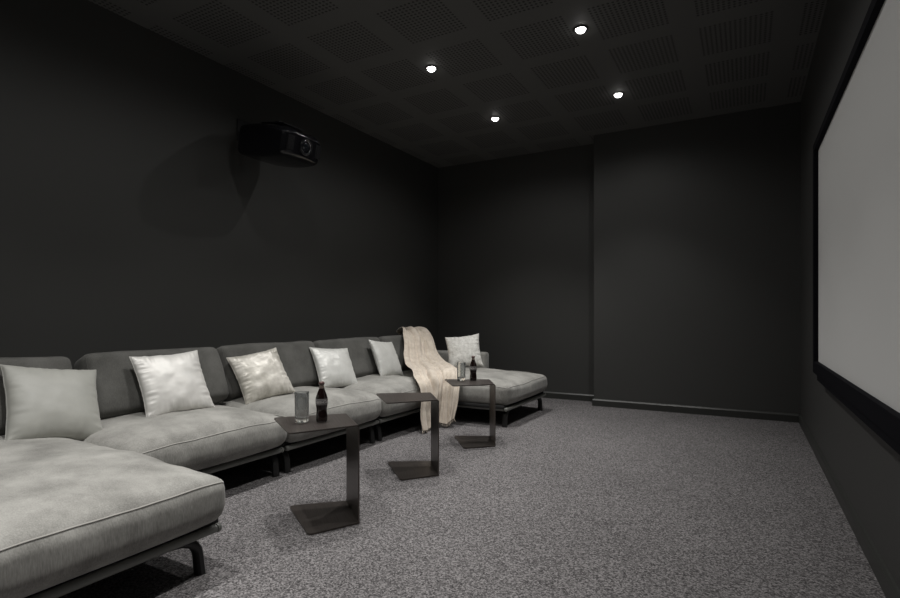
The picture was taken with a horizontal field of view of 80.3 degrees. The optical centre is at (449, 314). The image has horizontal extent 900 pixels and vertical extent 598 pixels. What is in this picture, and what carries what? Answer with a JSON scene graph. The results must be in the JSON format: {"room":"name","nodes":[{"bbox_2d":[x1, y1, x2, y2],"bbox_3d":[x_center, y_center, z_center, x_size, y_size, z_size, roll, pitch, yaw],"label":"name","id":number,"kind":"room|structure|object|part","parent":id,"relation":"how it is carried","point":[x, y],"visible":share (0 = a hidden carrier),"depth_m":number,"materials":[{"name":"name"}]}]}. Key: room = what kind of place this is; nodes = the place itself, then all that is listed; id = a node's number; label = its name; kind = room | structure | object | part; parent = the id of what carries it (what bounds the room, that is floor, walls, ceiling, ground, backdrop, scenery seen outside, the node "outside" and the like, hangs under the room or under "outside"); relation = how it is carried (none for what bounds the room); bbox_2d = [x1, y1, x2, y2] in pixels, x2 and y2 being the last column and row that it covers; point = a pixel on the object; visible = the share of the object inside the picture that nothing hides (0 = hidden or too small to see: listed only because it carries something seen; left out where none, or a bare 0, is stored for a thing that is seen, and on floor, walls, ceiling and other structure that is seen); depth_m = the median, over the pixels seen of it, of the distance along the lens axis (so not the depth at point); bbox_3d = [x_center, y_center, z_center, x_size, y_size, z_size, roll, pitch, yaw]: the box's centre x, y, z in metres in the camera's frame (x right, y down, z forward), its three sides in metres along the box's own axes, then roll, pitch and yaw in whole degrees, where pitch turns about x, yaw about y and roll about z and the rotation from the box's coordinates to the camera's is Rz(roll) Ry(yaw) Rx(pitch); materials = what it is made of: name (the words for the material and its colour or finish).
{"room":"home theater","nodes":[
{"label":"home theater","id":0,"kind":"room"},
{"bbox_2d":[0,0,437,369],"bbox_3d":[-2.078,-0.515,4.299,0.200,3.130,7.910,0,0,29],"label":"wall","id":1,"kind":"structure","parent":0,"point":[133,217],"depth_m":4.01,"materials":[{"name":"grey paint"}]},
{"bbox_2d":[237,118,320,167],"bbox_3d":[-1.458,-1.464,4.453,0.736,0.432,0.450,0,0,29],"label":"ceiling projector","id":2,"kind":"object","parent":1,"relation":"attached to","point":[278,143],"visible":1,"depth_m":4.26,"materials":[{"name":"black plastic"}]},
{"bbox_3d":[-1.775,-1.585,4.628,0.012,0.190,0.180,0,0,29],"label":"wall plate","id":3,"kind":"part","parent":2,"relation":"part of","materials":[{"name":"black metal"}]},
{"bbox_2d":[286,134,294,148],"bbox_3d":[-1.247,-1.353,4.175,0.045,0.113,0.076,0,0,29],"label":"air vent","id":4,"kind":"object","parent":2,"relation":"attached to","point":[290,138],"depth_m":4.16,"materials":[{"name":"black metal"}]},
{"bbox_3d":[-1.163,-1.350,4.289,0.025,0.094,0.096,0,0,29],"label":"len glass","id":5,"kind":"part","parent":2,"relation":"part of","materials":[{"name":"black glass"}]},
{"bbox_2d":[315,145,320,159],"bbox_3d":[-1.110,-1.353,4.422,0.045,0.113,0.076,0,0,29],"label":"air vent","id":6,"kind":"object","parent":2,"relation":"attached to","point":[317,147],"depth_m":4.42,"materials":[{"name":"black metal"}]},
{"bbox_2d":[88,0,826,167],"bbox_3d":[-0.120,-2.130,3.215,4.676,0.100,7.910,0,0,29],"label":"ceiling","id":7,"kind":"structure","parent":0,"point":[361,64],"depth_m":4.36,"materials":[{"name":"black paint"}]},
{"bbox_2d":[425,65,437,71],"bbox_3d":[-0.157,-2.065,4.487,0.104,0.030,0.104,0,0,29],"label":"recessed light","id":8,"kind":"object","parent":7,"relation":"in","point":[431,68],"visible":1,"depth_m":4.46,"materials":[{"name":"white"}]},
{"bbox_2d":[490,116,499,120],"bbox_3d":[0.478,-2.065,5.633,0.104,0.030,0.104,0,0,29],"label":"recessed light","id":9,"kind":"object","parent":7,"relation":"in","point":[495,118],"visible":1,"depth_m":5.61,"materials":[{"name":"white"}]},
{"bbox_2d":[573,25,587,33],"bbox_3d":[0.950,-2.065,3.874,0.104,0.030,0.104,0,0,29],"label":"recessed light","id":10,"kind":"object","parent":7,"relation":"in","point":[580,29],"visible":1,"depth_m":3.85,"materials":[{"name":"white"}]},
{"bbox_2d":[612,92,623,97],"bbox_3d":[1.584,-2.065,5.021,0.104,0.030,0.104,0,0,29],"label":"recessed light","id":11,"kind":"object","parent":7,"relation":"in","point":[617,94],"visible":1,"depth_m":5.00,"materials":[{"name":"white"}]},
{"bbox_2d":[58,398,885,597],"bbox_3d":[-0.120,1.100,3.215,4.676,0.100,7.910,0,0,29],"label":"floor","id":12,"kind":"structure","parent":0,"point":[572,498],"depth_m":2.71,"materials":[{"name":"grey carpet"}]},
{"bbox_2d":[0,356,224,597],"bbox_3d":[-1.961,0.636,2.170,1.867,0.828,1.380,0,0,29],"label":"chaise section","id":13,"kind":"object","parent":12,"relation":"on","point":[75,514],"visible":0.73,"depth_m":1.89,"materials":[{"name":"grey fabric"}]},
{"bbox_2d":[0,356,71,435],"bbox_3d":[-2.438,0.435,2.569,0.300,0.427,1.144,0,0,29],"label":"cushion","id":14,"kind":"object","parent":13,"relation":"on","point":[58,362],"depth_m":2.84,"materials":[{"name":"grey fabric"}]},
{"bbox_2d":[0,364,102,440],"bbox_3d":[-2.063,0.465,2.782,0.278,0.432,0.484,0,0,36],"label":"throw pillow","id":15,"kind":"object","parent":13,"relation":"on","point":[40,402],"visible":0.87,"depth_m":2.71,"materials":[{"name":"grey fabric"}]},
{"bbox_2d":[0,435,224,597],"bbox_3d":[-1.908,0.733,2.148,1.754,0.291,1.098,0,0,29],"label":"seat cushion","id":16,"kind":"object","parent":13,"relation":"on","point":[75,514],"depth_m":1.87,"materials":[{"name":"grey fabric"}]},
{"bbox_3d":[-1.214,0.882,1.762,0.036,0.037,1.056,0,0,29],"label":"rail","id":17,"kind":"part","parent":13,"relation":"part of","materials":[{"name":"grey"}]},
{"bbox_3d":[-1.045,0.970,2.118,0.048,0.160,0.149,0,0,29],"label":"leg","id":18,"kind":"part","parent":13,"relation":"part of","materials":[{"name":"black metal"}]},
{"bbox_2d":[74,347,286,476],"bbox_3d":[-1.753,0.637,3.309,1.137,0.825,1.126,0,0,29],"label":"sofa section","id":19,"kind":"object","parent":12,"relation":"on","point":[217,438],"visible":0.58,"depth_m":3.13,"materials":[{"name":"grey fabric"}]},
{"bbox_2d":[74,347,228,419],"bbox_3d":[-1.915,0.437,3.512,0.301,0.424,0.924,0,0,29],"label":"cushion","id":20,"kind":"object","parent":19,"relation":"on","point":[119,395],"depth_m":3.23,"materials":[{"name":"grey fabric"}]},
{"bbox_2d":[129,350,214,416],"bbox_3d":[-1.739,0.430,3.357,0.235,0.389,0.438,0,0,37],"label":"throw pillow","id":21,"kind":"object","parent":19,"relation":"on","point":[175,382],"visible":0.94,"depth_m":3.30,"materials":[{"name":"grey fabric"}]},
{"bbox_2d":[81,405,286,470],"bbox_3d":[-1.718,0.732,3.254,1.020,0.292,1.060,0,0,29],"label":"seat cushion","id":22,"kind":"object","parent":19,"relation":"on","point":[219,437],"depth_m":3.01,"materials":[{"name":"grey fabric"}]},
{"bbox_3d":[-1.343,0.882,3.048,0.036,0.037,1.021,0,0,29],"label":"rail","id":23,"kind":"part","parent":19,"relation":"part of","materials":[{"name":"grey"}]},
{"bbox_3d":[-1.185,0.970,3.500,0.149,0.160,0.048,0,0,29],"label":"leg","id":24,"kind":"part","parent":19,"relation":"part of","materials":[{"name":"black"}]},
{"bbox_2d":[214,341,380,472],"bbox_3d":[-1.255,0.636,4.204,1.132,0.828,1.070,0,0,29],"label":"sofa section","id":25,"kind":"object","parent":12,"relation":"on","point":[363,407],"visible":0.53,"depth_m":4.03,"materials":[{"name":"grey fabric"}]},
{"bbox_2d":[226,347,295,404],"bbox_3d":[-1.404,0.450,3.977,0.240,0.393,0.439,0,0,42],"label":"throw pillow","id":26,"kind":"object","parent":25,"relation":"on","point":[260,375],"visible":1,"depth_m":3.92,"materials":[{"name":"beige fabric"}]},
{"bbox_2d":[216,341,318,400],"bbox_3d":[-1.449,0.434,4.353,0.303,0.423,0.997,0,0,29],"label":"cushion","id":27,"kind":"object","parent":25,"relation":"on","point":[296,358],"depth_m":4.37,"materials":[{"name":"grey fabric"}]},
{"bbox_3d":[-1.136,0.970,3.588,0.149,0.160,0.048,0,0,29],"label":"leg","id":28,"kind":"part","parent":25,"relation":"part of","materials":[{"name":"black"}]},
{"bbox_2d":[214,386,380,442],"bbox_3d":[-1.213,0.734,4.165,1.020,0.290,1.043,0,0,29],"label":"seat cushion","id":29,"kind":"object","parent":25,"relation":"on","point":[363,407],"depth_m":3.91,"materials":[{"name":"grey fabric"}]},
{"bbox_3d":[-0.841,0.882,3.956,0.036,0.037,1.006,0,0,29],"label":"rail","id":30,"kind":"part","parent":25,"relation":"part of","materials":[{"name":"grey"}]},
{"bbox_3d":[-0.686,0.970,4.402,0.149,0.160,0.048,0,0,29],"label":"leg","id":31,"kind":"part","parent":25,"relation":"part of","materials":[{"name":"black metal"}]},
{"bbox_2d":[274,414,359,534],"bbox_3d":[-0.691,0.799,2.747,0.392,0.495,0.432,0,0,-21],"label":"side table","id":32,"kind":"object","parent":12,"relation":"on","point":[314,518],"visible":1,"depth_m":2.75,"materials":[{"name":"brown metal"}]},
{"bbox_2d":[294,391,308,422],"bbox_3d":[-0.762,0.473,2.742,0.074,0.155,0.074,0,0,29],"label":"drinking glass","id":33,"kind":"object","parent":32,"relation":"on","point":[301,397],"visible":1,"depth_m":2.71,"materials":[{"name":"white"}]},
{"bbox_2d":[315,381,327,421],"bbox_3d":[-0.665,0.448,2.760,0.063,0.206,0.063,0,0,-12],"label":"bottle","id":34,"kind":"object","parent":32,"relation":"on","point":[321,400],"visible":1,"depth_m":2.74,"materials":[{"name":"black glass"}]},
{"bbox_3d":[-0.656,1.044,2.766,0.306,0.007,0.421,0,0,-21],"label":"plate","id":35,"kind":"part","parent":32,"relation":"part of","materials":[{"name":"brown metal"}]},
{"bbox_3d":[-0.521,0.799,2.831,0.014,0.495,0.335,0,0,-21],"label":"upright panel","id":36,"kind":"part","parent":32,"relation":"part of","materials":[{"name":"brown metal"}]},
{"bbox_2d":[313,337,420,440],"bbox_3d":[-0.770,0.638,5.081,1.130,0.825,1.019,0,0,29],"label":"sofa section","id":37,"kind":"object","parent":12,"relation":"on","point":[368,377],"visible":0.32,"depth_m":4.86,"materials":[{"name":"grey fabric"}]},
{"bbox_2d":[309,347,357,387],"bbox_3d":[-1.018,0.465,4.712,0.234,0.370,0.428,0,0,42],"label":"throw pillow","id":38,"kind":"object","parent":37,"relation":"on","point":[334,367],"visible":0.91,"depth_m":4.64,"materials":[{"name":"grey fabric"}]},
{"bbox_2d":[313,337,379,377],"bbox_3d":[-0.971,0.436,5.218,0.301,0.422,0.974,0,0,29],"label":"cushion","id":39,"kind":"object","parent":37,"relation":"on","point":[359,349],"depth_m":5.18,"materials":[{"name":"grey fabric"}]},
{"bbox_2d":[316,374,420,416],"bbox_3d":[-0.724,0.734,5.051,1.019,0.289,1.011,0,0,29],"label":"seat cushion","id":40,"kind":"object","parent":37,"relation":"on","point":[371,383],"depth_m":4.71,"materials":[{"name":"grey fabric"}]},
{"bbox_3d":[-0.637,0.970,4.489,0.149,0.160,0.048,0,0,29],"label":"leg","id":41,"kind":"part","parent":37,"relation":"part of","materials":[{"name":"black metal"}]},
{"bbox_2d":[369,340,402,375],"bbox_3d":[-0.645,0.445,5.420,0.213,0.402,0.428,0,0,32],"label":"throw pillow","id":42,"kind":"object","parent":37,"relation":"on","point":[386,359],"visible":0.94,"depth_m":5.33,"materials":[{"name":"white fabric"}]},
{"bbox_3d":[-0.350,0.882,4.842,0.036,0.037,0.971,0,0,29],"label":"rail","id":43,"kind":"part","parent":37,"relation":"part of","materials":[{"name":"grey"}]},
{"bbox_2d":[376,392,438,479],"bbox_3d":[-0.290,0.799,3.587,0.392,0.495,0.432,0,0,-10],"label":"side table","id":44,"kind":"object","parent":12,"relation":"on","point":[404,470],"visible":1,"depth_m":3.58,"materials":[{"name":"brown metal"}]},
{"bbox_3d":[-0.253,1.044,3.599,0.306,0.007,0.421,0,0,-10],"label":"plate","id":45,"kind":"part","parent":44,"relation":"part of","materials":[{"name":"brown metal"}]},
{"bbox_3d":[-0.107,0.799,3.638,0.014,0.495,0.335,0,0,-10],"label":"upright panel","id":46,"kind":"part","parent":44,"relation":"part of","materials":[{"name":"brown metal"}]},
{"bbox_2d":[378,335,546,427],"bbox_3d":[0.078,0.636,5.916,1.806,0.827,1.312,0,0,29],"label":"chaise section","id":47,"kind":"object","parent":12,"relation":"on","point":[514,389],"visible":0.37,"depth_m":5.30,"materials":[{"name":"grey fabric"}]},
{"bbox_2d":[378,335,409,370],"bbox_3d":[-0.477,0.435,6.112,0.300,0.425,1.058,0,0,29],"label":"cushion","id":48,"kind":"object","parent":47,"relation":"on","point":[397,340],"depth_m":5.80,"materials":[{"name":"grey fabric"}]},
{"bbox_2d":[396,326,459,433],"bbox_3d":[-0.249,0.589,5.692,0.510,0.911,1.991,0,0,-12],"label":"throw blanket","id":49,"kind":"object","parent":47,"relation":"on","point":[430,371],"visible":0.87,"depth_m":5.09,"materials":[{"name":"beige fabric"}]},
{"bbox_3d":[0.006,0.660,6.617,1.002,0.432,0.156,0,0,29],"label":"arm","id":50,"kind":"part","parent":47,"relation":"part of","materials":[{"name":"grey fabric"}]},
{"bbox_2d":[445,334,482,367],"bbox_3d":[0.160,0.420,6.173,0.434,0.404,0.214,0,0,-2],"label":"throw pillow","id":51,"kind":"object","parent":47,"relation":"on","point":[460,349],"visible":0.85,"depth_m":6.12,"materials":[{"name":"white fabric"}]},
{"bbox_2d":[402,367,546,404],"bbox_3d":[0.089,0.733,5.820,1.694,0.287,1.155,0,0,29],"label":"seat cushion","id":52,"kind":"object","parent":47,"relation":"on","point":[512,387],"depth_m":5.23,"materials":[{"name":"grey fabric"}]},
{"bbox_3d":[-0.242,0.882,5.389,1.698,0.034,0.034,0,0,29],"label":"rail","id":53,"kind":"part","parent":47,"relation":"part of","materials":[{"name":"grey"}]},
{"bbox_3d":[0.538,0.970,5.040,0.048,0.160,0.149,0,0,29],"label":"leg","id":54,"kind":"part","parent":47,"relation":"part of","materials":[{"name":"black metal"}]},
{"bbox_3d":[0.783,0.882,5.434,0.036,0.037,1.116,0,0,29],"label":"rail","id":55,"kind":"part","parent":47,"relation":"part of","materials":[{"name":"grey"}]},
{"bbox_3d":[0.968,0.970,5.816,0.048,0.160,0.149,0,0,29],"label":"leg","id":56,"kind":"part","parent":47,"relation":"part of","materials":[{"name":"black"}]},
{"bbox_2d":[445,379,495,447],"bbox_3d":[0.160,0.799,4.388,0.392,0.495,0.432,0,0,-3],"label":"side table","id":57,"kind":"object","parent":12,"relation":"on","point":[465,441],"visible":1,"depth_m":4.36,"materials":[{"name":"brown metal"}]},
{"bbox_2d":[457,362,465,380],"bbox_3d":[0.094,0.473,4.463,0.074,0.155,0.074,0,0,29],"label":"drinking glass","id":58,"kind":"object","parent":57,"relation":"on","point":[461,366],"visible":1,"depth_m":4.43,"materials":[{"name":"white"}]},
{"bbox_2d":[469,356,476,380],"bbox_3d":[0.195,0.448,4.496,0.063,0.206,0.063,0,0,-7],"label":"bottle","id":59,"kind":"object","parent":57,"relation":"on","point":[473,367],"visible":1,"depth_m":4.47,"materials":[{"name":"black glass"}]},
{"bbox_3d":[0.199,1.044,4.395,0.306,0.007,0.421,0,0,-3],"label":"plate","id":60,"kind":"part","parent":57,"relation":"part of","materials":[{"name":"brown metal"}]},
{"bbox_3d":[0.348,0.799,4.414,0.014,0.495,0.335,0,0,-3],"label":"upright panel","id":61,"kind":"part","parent":57,"relation":"part of","materials":[{"name":"brown metal"}]},
{"bbox_2d":[438,102,800,414],"bbox_3d":[1.674,-0.515,6.457,4.276,3.130,0.500,0,0,29],"label":"wall","id":62,"kind":"structure","parent":0,"point":[661,263],"depth_m":5.91,"materials":[{"name":"grey paint"}]},
{"bbox_2d":[541,391,798,422],"bbox_3d":[1.621,1.008,6.362,4.244,0.084,0.318,0,0,29],"label":"baseboard","id":63,"kind":"structure","parent":62,"relation":"attached to","point":[725,412],"depth_m":5.72,"materials":[{"name":"grey wood"}]},
{"bbox_2d":[801,0,899,588],"bbox_3d":[1.838,-0.515,2.131,0.200,3.130,7.910,0,0,29],"label":"wall","id":64,"kind":"structure","parent":0,"point":[867,469],"depth_m":3.13,"materials":[{"name":"grey paint"}]},
{"bbox_2d":[799,414,899,597],"bbox_3d":[1.670,1.008,2.053,0.018,0.084,7.210,0,0,29],"label":"baseboard","id":65,"kind":"structure","parent":64,"relation":"attached to","point":[888,585],"depth_m":2.50,"materials":[{"name":"grey wood"}]},
{"bbox_2d":[813,0,899,454],"bbox_3d":[1.940,-0.379,2.575,0.052,1.654,2.795,0,0,29],"label":"projection screen","id":66,"kind":"object","parent":64,"relation":"attached to","point":[856,147],"visible":1,"depth_m":2.29,"materials":[{"name":"white fabric"}]},
{"bbox_3d":[2.598,-0.415,3.765,0.052,1.482,0.075,0,0,29],"label":"frame rail","id":67,"kind":"part","parent":66,"relation":"part of","materials":[{"name":"black metal"}]},
{"bbox_3d":[1.940,-1.181,2.575,0.052,0.050,2.795,0,0,29],"label":"frame rail","id":68,"kind":"part","parent":66,"relation":"part of","materials":[{"name":"black metal"}]},
{"bbox_3d":[1.940,0.367,2.575,0.052,0.083,2.795,0,0,29],"label":"frame rail","id":69,"kind":"part","parent":66,"relation":"part of","materials":[{"name":"black fabric"}]}
]}

